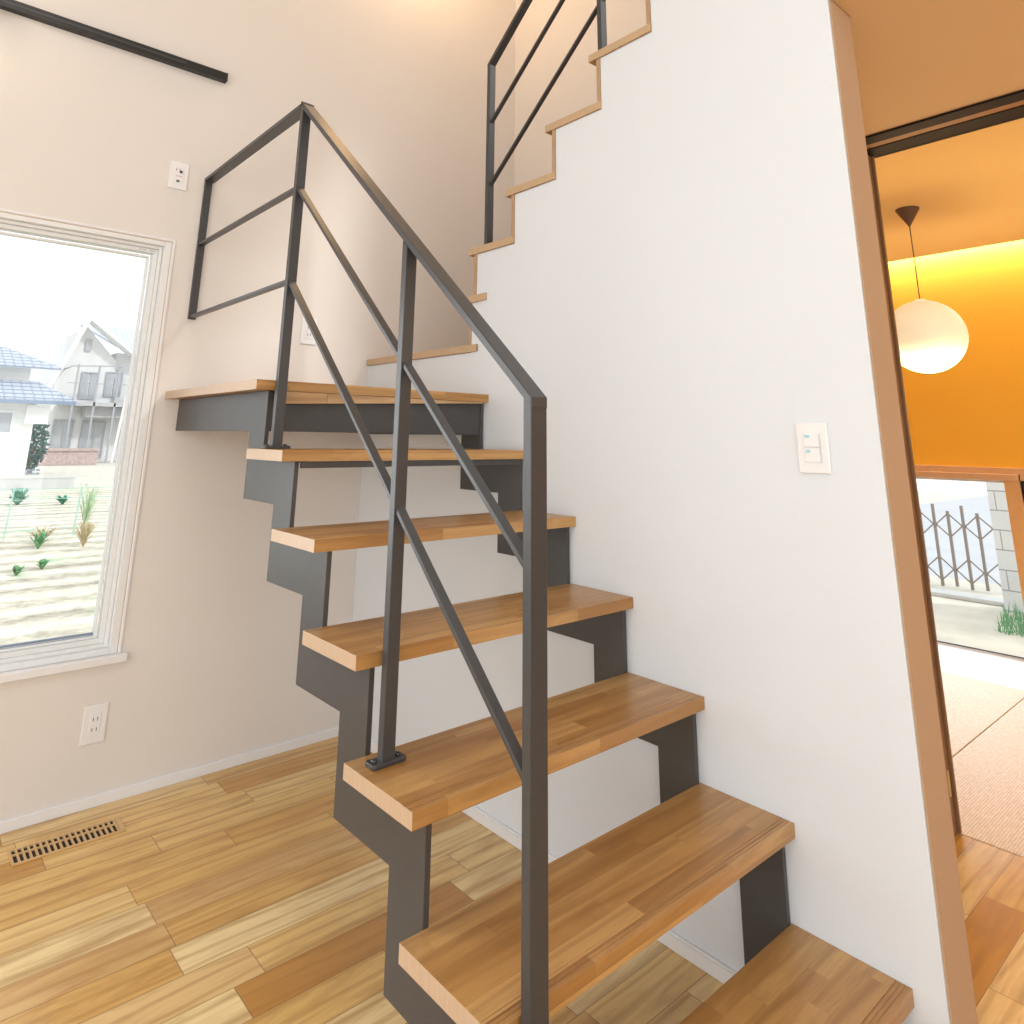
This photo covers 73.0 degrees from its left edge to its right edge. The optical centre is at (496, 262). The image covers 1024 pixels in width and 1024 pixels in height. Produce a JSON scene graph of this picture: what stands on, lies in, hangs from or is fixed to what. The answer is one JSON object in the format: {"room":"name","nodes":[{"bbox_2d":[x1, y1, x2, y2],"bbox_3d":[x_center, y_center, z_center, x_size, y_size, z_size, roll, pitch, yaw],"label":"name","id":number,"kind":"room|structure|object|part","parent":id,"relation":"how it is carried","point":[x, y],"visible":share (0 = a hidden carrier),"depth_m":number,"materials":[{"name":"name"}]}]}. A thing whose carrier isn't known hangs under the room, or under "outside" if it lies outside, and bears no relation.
{"room":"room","nodes":[
{"label":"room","id":0,"kind":"room"},
{"bbox_2d":[0,0,515,819],"bbox_3d":[-1.788,-0.353,2.626,5.040,4.994,0.160,13,-19,-39],"label":"wall","id":1,"kind":"structure","parent":0,"point":[91,131],"depth_m":2.92,"materials":[{"name":"beige paint"}]},
{"bbox_2d":[0,208,175,683],"bbox_3d":[-2.188,0.487,2.012,2.208,1.565,0.140,13,-19,-39],"label":"window","id":2,"kind":"structure","parent":1,"relation":"in","point":[50,656],"depth_m":2.60,"materials":[{"name":"white paint"}]},
{"bbox_3d":[-2.173,1.226,1.793,2.208,0.026,0.060,13,-19,-39],"label":"sill","id":3,"kind":"part","parent":2,"relation":"part of","materials":[{"name":"white paint"}]},
{"bbox_2d":[79,702,108,745],"bbox_3d":[-1.392,1.596,2.391,0.076,0.120,0.010,13,-19,-39],"label":"power outlet","id":4,"kind":"object","parent":1,"relation":"attached to","point":[95,716],"visible":1,"depth_m":2.39,"materials":[{"name":"white plastic"}]},
{"bbox_2d":[87,712,101,736],"bbox_3d":[-1.390,1.596,2.389,0.035,0.068,0.002,13,-19,-39],"label":"socket","id":5,"kind":"object","parent":4,"relation":"attached to","point":[94,719],"depth_m":2.39,"materials":[{"name":"white plastic"}]},
{"bbox_2d":[0,0,227,83],"bbox_3d":[-1.890,-0.982,2.554,1.778,0.040,0.034,13,-19,-39],"label":"rail","id":6,"kind":"object","parent":1,"relation":"attached to","point":[13,6],"visible":1,"depth_m":2.81,"materials":[{"name":"black metal"}]},
{"bbox_2d":[0,726,338,833],"bbox_3d":[-2.118,1.662,1.729,3.899,0.035,0.010,13,-19,-39],"label":"baseboard","id":7,"kind":"structure","parent":1,"relation":"attached to","point":[52,812],"depth_m":2.48,"materials":[{"name":"white paint"}]},
{"bbox_2d":[167,160,189,190],"bbox_3d":[-1.339,-0.367,2.911,0.076,0.120,0.013,13,-19,-39],"label":"power outlet","id":8,"kind":"object","parent":1,"relation":"attached to","point":[179,172],"visible":1,"depth_m":2.91,"materials":[{"name":"white plastic"}]},
{"bbox_2d":[174,167,183,183],"bbox_3d":[-1.338,-0.367,2.910,0.035,0.068,0.002,13,-19,-39],"label":"socket","id":9,"kind":"object","parent":8,"relation":"attached to","point":[178,171],"depth_m":2.91,"materials":[{"name":"white plastic"}]},
{"bbox_2d":[300,318,316,344],"bbox_3d":[-0.862,0.316,3.172,0.076,0.120,0.010,13,-19,-39],"label":"power outlet","id":10,"kind":"object","parent":1,"relation":"attached to","point":[306,337],"visible":0.76,"depth_m":3.16,"materials":[{"name":"white plastic"}]},
{"bbox_2d":[305,324,312,338],"bbox_3d":[-0.860,0.315,3.170,0.035,0.068,0.002,13,-19,-39],"label":"socket","id":11,"kind":"object","parent":10,"relation":"attached to","point":[308,335],"depth_m":3.16,"materials":[{"name":"white plastic"}]},
{"bbox_2d":[0,737,1023,1023],"bbox_3d":[0.345,1.260,-0.187,5.068,0.060,6.193,13,-19,-39],"label":"floor","id":12,"kind":"structure","parent":0,"point":[236,894],"depth_m":1.84,"materials":[{"name":"brown wood"}]},
{"bbox_2d":[7,817,125,866],"bbox_3d":[-1.331,1.796,2.147,0.305,0.006,0.094,13,-19,-39],"label":"floor vent","id":13,"kind":"object","parent":12,"relation":"in","point":[30,852],"visible":1,"depth_m":2.14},
{"bbox_2d":[165,379,913,1023],"bbox_3d":[-0.244,1.062,2.018,0.904,1.393,2.226,13,-19,-39],"label":"staircase","id":14,"kind":"structure","parent":12,"relation":"on","point":[612,896],"depth_m":1.49,"materials":[{"name":"brown wood"}]},
{"bbox_2d":[187,101,548,1023],"bbox_3d":[-0.594,0.474,1.984,0.080,2.119,2.051,13,-19,-39],"label":"stair railing","id":15,"kind":"object","parent":14,"relation":"on","point":[530,761],"visible":1,"depth_m":1.41,"materials":[{"name":"black metal"}]},
{"bbox_3d":[-1.250,-0.058,2.913,0.030,0.601,0.015,13,-19,-39],"label":"post","id":16,"kind":"part","parent":15,"relation":"part of","materials":[{"name":"grey metal"}]},
{"bbox_3d":[-0.949,0.141,2.499,0.022,0.011,0.916,13,-19,-39],"label":"rail","id":17,"kind":"part","parent":15,"relation":"part of","materials":[{"name":"grey metal"}]},
{"bbox_3d":[-0.944,-0.158,2.575,0.022,0.011,0.916,13,-19,-39],"label":"rail","id":18,"kind":"part","parent":15,"relation":"part of","materials":[{"name":"grey metal"}]},
{"bbox_3d":[-0.936,-0.438,2.649,0.042,0.014,0.948,13,-19,-39],"label":"handrail","id":19,"kind":"part","parent":15,"relation":"part of","materials":[{"name":"black metal"}]},
{"bbox_3d":[-0.649,0.542,2.031,0.080,0.008,0.036,13,-19,-39],"label":"plate","id":20,"kind":"part","parent":15,"relation":"part of","materials":[{"name":"grey paint"}]},
{"bbox_3d":[-0.642,0.014,2.166,0.030,1.098,0.020,13,-19,-39],"label":"post","id":21,"kind":"part","parent":15,"relation":"part of","materials":[{"name":"grey metal"}]},
{"bbox_3d":[-0.430,0.294,1.836,0.022,0.606,0.642,13,-19,-39],"label":"rail","id":22,"kind":"part","parent":15,"relation":"part of","materials":[{"name":"black metal"}]},
{"bbox_3d":[-0.425,-0.008,1.913,0.022,0.601,0.642,13,-19,-39],"label":"rail","id":23,"kind":"part","parent":15,"relation":"part of","materials":[{"name":"grey metal"}]},
{"bbox_3d":[-0.224,1.006,1.396,0.080,0.008,0.036,13,-19,-39],"label":"plate","id":24,"kind":"part","parent":15,"relation":"part of","materials":[{"name":"grey paint"}]},
{"bbox_3d":[-0.216,0.479,1.530,0.030,1.096,0.020,13,-19,-39],"label":"post","id":25,"kind":"part","parent":15,"relation":"part of","materials":[{"name":"grey metal"}]},
{"bbox_3d":[-0.280,-0.136,1.781,0.042,1.027,1.112,13,-19,-39],"label":"handrail","id":26,"kind":"part","parent":15,"relation":"part of","materials":[{"name":"grey metal"}]},
{"bbox_3d":[-0.080,0.685,1.310,0.022,0.389,0.407,13,-19,-39],"label":"rail","id":27,"kind":"part","parent":15,"relation":"part of","materials":[{"name":"black metal"}]},
{"bbox_3d":[-0.075,0.379,1.388,0.022,0.385,0.407,13,-19,-39],"label":"rail","id":28,"kind":"part","parent":15,"relation":"part of","materials":[{"name":"grey metal"}]},
{"bbox_3d":[0.062,0.781,1.123,0.040,1.118,0.020,13,-19,-39],"label":"newel post","id":29,"kind":"part","parent":15,"relation":"part of","materials":[{"name":"black metal"}]},
{"bbox_2d":[514,0,646,186],"bbox_3d":[0.771,-0.260,3.451,0.096,4.694,1.943,13,-19,-39],"label":"wall","id":30,"kind":"structure","parent":0,"point":[575,89],"depth_m":4.11,"materials":[{"name":"white paint"}]},
{"bbox_2d":[352,0,949,1023],"bbox_3d":[0.173,0.508,2.490,0.129,2.813,2.297,13,-19,-39],"label":"wall","id":31,"kind":"structure","parent":0,"point":[684,293],"depth_m":1.91,"materials":[{"name":"white paint"}]},
{"bbox_2d":[367,0,651,365],"bbox_3d":[0.378,-0.271,3.095,0.951,1.399,1.952,13,-19,-39],"label":"staircase","id":32,"kind":"structure","parent":31,"relation":"on","point":[594,58],"depth_m":2.64,"materials":[{"name":"brown wood"}]},
{"bbox_2d":[484,0,606,243],"bbox_3d":[0.459,-1.236,2.619,0.034,2.176,1.482,13,-19,-39],"label":"stair railing","id":33,"kind":"object","parent":32,"relation":"on","point":[599,10],"visible":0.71,"depth_m":2.92,"materials":[{"name":"black metal"}]},
{"bbox_3d":[-0.029,-0.466,2.993,0.032,0.854,0.020,13,-19,-39],"label":"post","id":34,"kind":"part","parent":33,"relation":"part of","materials":[{"name":"black metal"}]},
{"bbox_3d":[0.465,-1.643,2.723,0.034,1.334,1.482,13,-19,-39],"label":"handrail","id":35,"kind":"part","parent":33,"relation":"part of","materials":[{"name":"black metal"}]},
{"bbox_3d":[0.186,-0.938,2.862,0.018,0.563,0.621,13,-19,-39],"label":"rail","id":36,"kind":"part","parent":33,"relation":"part of","materials":[{"name":"black metal"}]},
{"bbox_3d":[0.182,-0.655,2.790,0.018,0.563,0.621,13,-19,-39],"label":"rail","id":37,"kind":"part","parent":33,"relation":"part of","materials":[{"name":"black metal"}]},
{"bbox_3d":[0.399,-1.146,2.665,0.032,0.823,0.020,13,-19,-39],"label":"post","id":38,"kind":"part","parent":33,"relation":"part of","materials":[{"name":"grey metal"}]},
{"bbox_2d":[371,740,736,983],"bbox_3d":[0.105,1.792,2.112,0.010,0.035,2.286,13,-19,-39],"label":"baseboard","id":39,"kind":"structure","parent":31,"relation":"attached to","point":[711,965],"depth_m":1.73,"materials":[{"name":"white paint"}]},
{"bbox_2d":[795,423,831,473],"bbox_3d":[0.768,0.451,1.681,0.012,0.120,0.078,13,-19,-39],"label":"light switch","id":40,"kind":"object","parent":31,"relation":"attached to","point":[812,438],"visible":1,"depth_m":1.68,"materials":[{"name":"white plastic"}]},
{"bbox_2d":[828,0,977,1023],"bbox_3d":[0.926,0.460,1.607,0.128,2.393,0.004,13,-19,-39],"label":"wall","id":41,"kind":"structure","parent":31,"relation":"attached to","point":[945,872],"depth_m":1.55,"materials":[{"name":"wood"}]},
{"bbox_2d":[833,0,1023,261],"bbox_3d":[2.386,-0.679,2.512,3.095,0.300,6.800,13,-19,-39],"label":"ceiling","id":42,"kind":"structure","parent":0,"point":[916,60],"depth_m":2.45,"materials":[{"name":"paint"}]},
{"bbox_2d":[894,206,968,372],"bbox_3d":[2.084,0.129,3.417,0.352,0.828,0.352,13,-19,-39],"label":"pendant lamp","id":43,"kind":"object","parent":42,"relation":"hanging from","point":[932,337],"visible":0.8,"depth_m":3.24,"materials":[{"name":"glass"}]},
{"bbox_3d":[2.086,0.006,3.449,0.005,0.395,0.005,5,-15,-18],"label":"cord","id":44,"kind":"part","parent":43,"relation":"part of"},
{"bbox_3d":[2.081,0.360,3.359,0.352,0.352,0.352,13,-19,-39],"label":"lamp shade","id":45,"kind":"part","parent":43,"relation":"part of","materials":[{"name":"glass"}]},
{"bbox_2d":[865,89,1023,157],"bbox_3d":[2.480,-0.727,1.689,0.231,0.009,3.050,13,-19,-39],"label":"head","id":46,"kind":"structure","parent":42,"relation":"attached to","point":[1015,113],"depth_m":2.57},
{"bbox_2d":[868,155,961,834],"bbox_3d":[1.209,0.785,2.849,0.120,2.381,0.884,13,-19,-39],"label":"door","id":47,"kind":"structure","parent":46,"relation":"attached to","point":[947,751],"depth_m":2.50,"materials":[{"name":"brown wood"}]},
{"bbox_3d":[1.498,1.725,2.288,0.016,0.075,0.001,13,-19,-39],"label":"finger pull","id":48,"kind":"part","parent":47,"relation":"part of","materials":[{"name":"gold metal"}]},
{"bbox_2d":[866,100,1023,148],"bbox_3d":[2.465,-0.733,1.676,0.050,0.005,3.050,13,-19,-39],"label":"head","id":49,"kind":"structure","parent":46,"relation":"attached to","point":[1019,103],"depth_m":2.56},
{"bbox_2d":[888,240,1023,467],"bbox_3d":[3.656,1.018,4.048,0.140,3.194,5.600,13,-19,-39],"label":"wall","id":50,"kind":"structure","parent":0,"point":[970,413],"depth_m":4.61,"materials":[{"name":"orange paint"}]},
{"bbox_2d":[914,465,1023,661],"bbox_3d":[3.134,1.890,4.325,0.200,1.173,3.400,13,-19,-39],"label":"window","id":51,"kind":"structure","parent":50,"relation":"in","point":[1011,478],"depth_m":4.31,"materials":[{"name":"brown wood"}]},
{"bbox_3d":[3.104,1.350,4.429,0.100,0.075,3.400,13,-19,-39],"label":"head casing","id":52,"kind":"part","parent":51,"relation":"part of","materials":[{"name":"brown wood"}]},
{"bbox_3d":[2.651,2.536,4.650,0.097,0.068,1.560,13,-19,-39],"label":"sill","id":53,"kind":"part","parent":51,"relation":"part of","materials":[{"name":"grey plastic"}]},
{"bbox_3d":[3.256,1.851,4.234,0.145,1.058,0.083,13,-19,-39],"label":"jamb post","id":54,"kind":"part","parent":51,"relation":"part of","materials":[{"name":"brown wood"}]},
{"bbox_2d":[1020,481,1023,500],"bbox_3d":[3.742,1.719,3.617,0.035,1.024,1.503,13,-19,-39],"label":"window","id":55,"kind":"structure","parent":50,"relation":"in","point":[1021,482],"depth_m":4.27,"materials":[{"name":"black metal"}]},
{"bbox_2d":[938,645,1023,690],"bbox_3d":[3.284,2.211,3.428,0.596,0.035,5.600,13,-19,-39],"label":"board","id":56,"kind":"object","parent":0,"point":[964,663],"depth_m":3.97,"materials":[{"name":"white"}]},
{"bbox_3d":[2.650,2.125,2.885,2.590,0.085,5.600,13,-19,-39],"label":"floor","id":57,"kind":"structure","parent":0,"visible":0},
{"bbox_2d":[941,672,1023,757],"bbox_3d":[1.783,2.160,3.317,1.828,0.035,0.878,13,-19,-39],"label":"mat","id":58,"kind":"object","parent":57,"relation":"on","point":[973,706],"visible":0.02,"depth_m":3.39,"materials":[{"name":"beige wicker"}]},
{"bbox_2d":[952,699,1023,857],"bbox_3d":[2.360,2.003,2.669,1.828,0.035,0.878,13,-19,-39],"label":"mat","id":59,"kind":"object","parent":57,"relation":"on","point":[989,771],"visible":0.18,"depth_m":2.59,"materials":[{"name":"beige wicker"}]},
{"label":"outside","id":60,"kind":"structure","parent":0,"visible":0},
{"bbox_2d":[24,461,985,503],"bbox_3d":[-31.303,22.354,81.639,180.000,0.280,153.000,13,-19,-39],"label":"ground","id":61,"kind":"structure","parent":60,"point":[101,474],"depth_m":29.62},
{"bbox_2d":[7,346,52,380],"bbox_3d":[-82.582,24.395,126.650,160.000,17.000,1.000,13,-19,-39],"label":"hill","id":62,"kind":"structure","parent":61,"relation":"on","point":[35,374],"depth_m":125.98,"materials":[{"name":"white"}]},
{"bbox_2d":[0,476,74,489],"bbox_3d":[-17.663,6.510,20.067,9.420,0.370,0.240,13,-19,-39],"label":"wall","id":63,"kind":"structure","parent":61,"relation":"on","point":[7,483],"depth_m":22.30,"materials":[{"name":"concrete"}]},
{"bbox_2d":[0,346,75,477],"bbox_3d":[-23.666,5.489,28.112,10.150,6.150,7.680,13,-19,-39],"label":"house","id":64,"kind":"structure","parent":61,"relation":"on","point":[20,397],"depth_m":27.91,"materials":[{"name":"white"}]},
{"bbox_3d":[-19.734,6.317,27.351,0.840,0.760,0.030,13,-19,-39],"label":"pane","id":65,"kind":"part","parent":64,"relation":"part of","materials":[{"name":"grey glass"}]},
{"bbox_2d":[26,469,39,474],"bbox_3d":[-18.625,8.409,27.758,0.430,0.220,0.140,13,-19,-39],"label":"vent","id":66,"kind":"object","parent":64,"relation":"attached to","point":[27,469],"depth_m":27.70,"materials":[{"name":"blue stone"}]},
{"bbox_2d":[25,424,50,473],"bbox_3d":[-20.813,8.101,31.125,1.260,2.847,1.145,7,-16,-24],"label":"shrub","id":67,"kind":"object","parent":61,"relation":"on","point":[33,459],"visible":0.58,"depth_m":31.02,"materials":[{"name":"green plant"}]},
{"bbox_2d":[36,448,99,464],"bbox_3d":[-24.364,11.009,39.203,3.100,0.910,0.500,13,-19,-39],"label":"wall","id":68,"kind":"structure","parent":61,"relation":"on","point":[56,456],"depth_m":39.17,"materials":[{"name":"brick"}]},
{"bbox_2d":[27,316,139,462],"bbox_3d":[-25.439,9.187,48.509,11.500,9.015,10.060,13,-19,-39],"label":"house","id":69,"kind":"structure","parent":61,"relation":"on","point":[96,379],"depth_m":44.08,"materials":[{"name":"grey paint"}]},
{"bbox_3d":[-26.915,10.595,42.767,0.940,1.540,0.050,13,-19,-39],"label":"pane","id":70,"kind":"part","parent":69,"relation":"part of","materials":[{"name":"grey glass"}]},
{"bbox_3d":[-25.663,9.063,41.646,0.150,5.851,0.100,13,-19,-39],"label":"balcony post","id":71,"kind":"part","parent":69,"relation":"part of","materials":[{"name":"grey metal"}]},
{"bbox_2d":[84,339,92,351],"bbox_3d":[-26.313,5.329,44.548,0.350,0.800,0.090,13,-19,-39],"label":"gable vent","id":72,"kind":"object","parent":69,"relation":"attached to","point":[88,343],"depth_m":44.52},
{"bbox_3d":[-26.078,7.868,44.170,0.840,1.540,0.050,13,-19,-39],"label":"pane","id":73,"kind":"part","parent":69,"relation":"part of","materials":[{"name":"grey glass"}]},
{"bbox_3d":[-25.653,11.197,43.744,1.190,2.090,0.050,13,-19,-39],"label":"pane","id":74,"kind":"part","parent":69,"relation":"part of","materials":[{"name":"grey glass"}]},
{"bbox_3d":[-24.794,9.261,42.372,0.150,5.851,0.100,13,-19,-39],"label":"balcony post","id":75,"kind":"part","parent":69,"relation":"part of","materials":[{"name":"grey metal"}]},
{"bbox_3d":[-23.762,7.066,43.753,5.706,1.465,0.080,13,-19,-39],"label":"balcony rail","id":76,"kind":"part","parent":69,"relation":"part of","materials":[{"name":"grey metal"}]},
{"bbox_2d":[81,407,128,418],"bbox_3d":[-24.089,9.699,44.457,4.400,0.650,1.200,13,-19,-39],"label":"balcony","id":77,"kind":"object","parent":69,"relation":"hanging from","point":[99,412],"depth_m":43.23,"materials":[{"name":"paint"}]},
{"bbox_3d":[-23.924,9.458,43.098,0.150,5.851,0.100,13,-19,-39],"label":"balcony post","id":78,"kind":"part","parent":69,"relation":"part of","materials":[{"name":"grey metal"}]},
{"bbox_3d":[-25.018,7.963,45.091,0.840,1.440,0.050,13,-19,-39],"label":"pane","id":79,"kind":"part","parent":69,"relation":"part of","materials":[{"name":"grey glass"}]},
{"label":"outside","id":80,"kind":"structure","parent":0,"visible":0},
{"bbox_2d":[0,487,116,645],"bbox_3d":[-18.592,2.705,3.830,34.200,0.300,23.807,13,-19,-39],"label":"ground","id":81,"kind":"structure","parent":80,"point":[58,599],"depth_m":9.44,"materials":[{"name":"sand"}]},
{"bbox_2d":[7,565,25,575],"bbox_3d":[-6.154,3.957,8.880,0.234,0.118,0.248,4,-15,-14],"label":"plant","id":82,"kind":"object","parent":81,"relation":"on","point":[16,569],"visible":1,"depth_m":8.88,"materials":[{"name":"green plant"}]},
{"bbox_2d":[9,488,33,504],"bbox_3d":[-12.071,5.918,17.480,0.637,0.398,0.664,-6,-16,25],"label":"plant","id":83,"kind":"object","parent":81,"relation":"on","point":[19,495],"visible":0.92,"depth_m":17.36,"materials":[{"name":"green plant"}]},
{"bbox_2d":[19,525,61,538],"bbox_3d":[-7.533,4.520,11.491,0.641,0.278,0.585,3,-14,-8],"label":"plant","id":84,"kind":"object","parent":81,"relation":"on","point":[38,531],"visible":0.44,"depth_m":11.43,"materials":[{"name":"plant"}]},
{"bbox_2d":[28,531,53,548],"bbox_3d":[-7.250,4.396,10.937,0.374,0.253,0.398,13,-19,-39],"label":"plant","id":85,"kind":"object","parent":81,"relation":"on","point":[38,541],"visible":1,"depth_m":10.91,"materials":[{"name":"green plant"}]},
{"bbox_2d":[35,559,51,568],"bbox_3d":[-6.093,4.071,9.339,0.205,0.126,0.241,5,-15,-15],"label":"plant","id":86,"kind":"object","parent":81,"relation":"on","point":[42,562],"visible":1,"depth_m":9.29,"materials":[{"name":"green plant"}]},
{"bbox_2d":[0,486,112,539],"bbox_3d":[-7.976,4.407,12.193,5.800,0.831,0.022,13,-19,-39],"label":"fence","id":87,"kind":"object","parent":81,"relation":"on","point":[79,497],"visible":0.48,"depth_m":12.22,"materials":[{"name":"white metal"}]},
{"bbox_2d":[55,495,71,503],"bbox_3d":[-11.153,6.072,17.669,0.356,0.218,0.465,-7,-16,29],"label":"plant","id":88,"kind":"object","parent":81,"relation":"on","point":[62,501],"visible":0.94,"depth_m":17.66,"materials":[{"name":"green plant"}]},
{"bbox_2d":[66,521,100,546],"bbox_3d":[-6.707,4.394,11.186,0.547,0.394,0.595,13,-19,-39],"label":"clump","id":89,"kind":"object","parent":81,"relation":"on","point":[85,529],"visible":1,"depth_m":11.13,"materials":[{"name":"plant"}]},
{"bbox_2d":[75,483,102,524],"bbox_3d":[-7.829,4.673,13.253,0.626,0.843,0.505,-5,-16,23],"label":"clump","id":90,"kind":"object","parent":81,"relation":"on","point":[88,506],"visible":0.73,"depth_m":13.19,"materials":[{"name":"green plant"}]},
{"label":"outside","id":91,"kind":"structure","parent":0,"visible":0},
{"bbox_2d":[919,496,1000,584],"bbox_3d":[27.057,8.035,22.704,51.100,0.280,14.900,13,-19,-39],"label":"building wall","id":92,"kind":"structure","parent":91,"point":[973,505],"depth_m":12.66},
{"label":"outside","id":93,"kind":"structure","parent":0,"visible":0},
{"bbox_2d":[930,575,1023,656],"bbox_3d":[5.833,3.200,4.982,5.040,0.300,14.900,13,-19,-39],"label":"yard","id":94,"kind":"structure","parent":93,"point":[967,623],"depth_m":6.70,"materials":[{"name":"white concrete"}]},
{"bbox_2d":[920,504,1002,593],"bbox_3d":[5.375,3.433,8.428,0.030,0.935,1.264,13,-19,-39],"label":"gate","id":95,"kind":"object","parent":94,"relation":"on","point":[963,526],"visible":0.58,"depth_m":8.25,"materials":[{"name":"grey metal"}]},
{"bbox_2d":[930,588,1003,606],"bbox_3d":[4.482,3.864,8.367,0.220,0.044,2.920,13,-19,-39],"label":"stone curb","id":96,"kind":"object","parent":94,"relation":"on","point":[934,592],"depth_m":7.54,"materials":[{"name":"concrete"}]},
{"bbox_2d":[986,482,1023,613],"bbox_3d":[6.733,2.119,5.750,0.120,2.200,4.468,13,-19,-39],"label":"wall","id":97,"kind":"structure","parent":94,"relation":"on","point":[1006,558],"depth_m":7.17,"materials":[{"name":"white brick"}]},
{"bbox_2d":[993,601,1023,636],"bbox_3d":[5.144,3.292,6.315,1.069,0.160,1.056,13,-19,-39],"label":"grass patch","id":98,"kind":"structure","parent":94,"relation":"on","point":[1007,622],"depth_m":6.42,"materials":[{"name":"green plant"}]}
]}

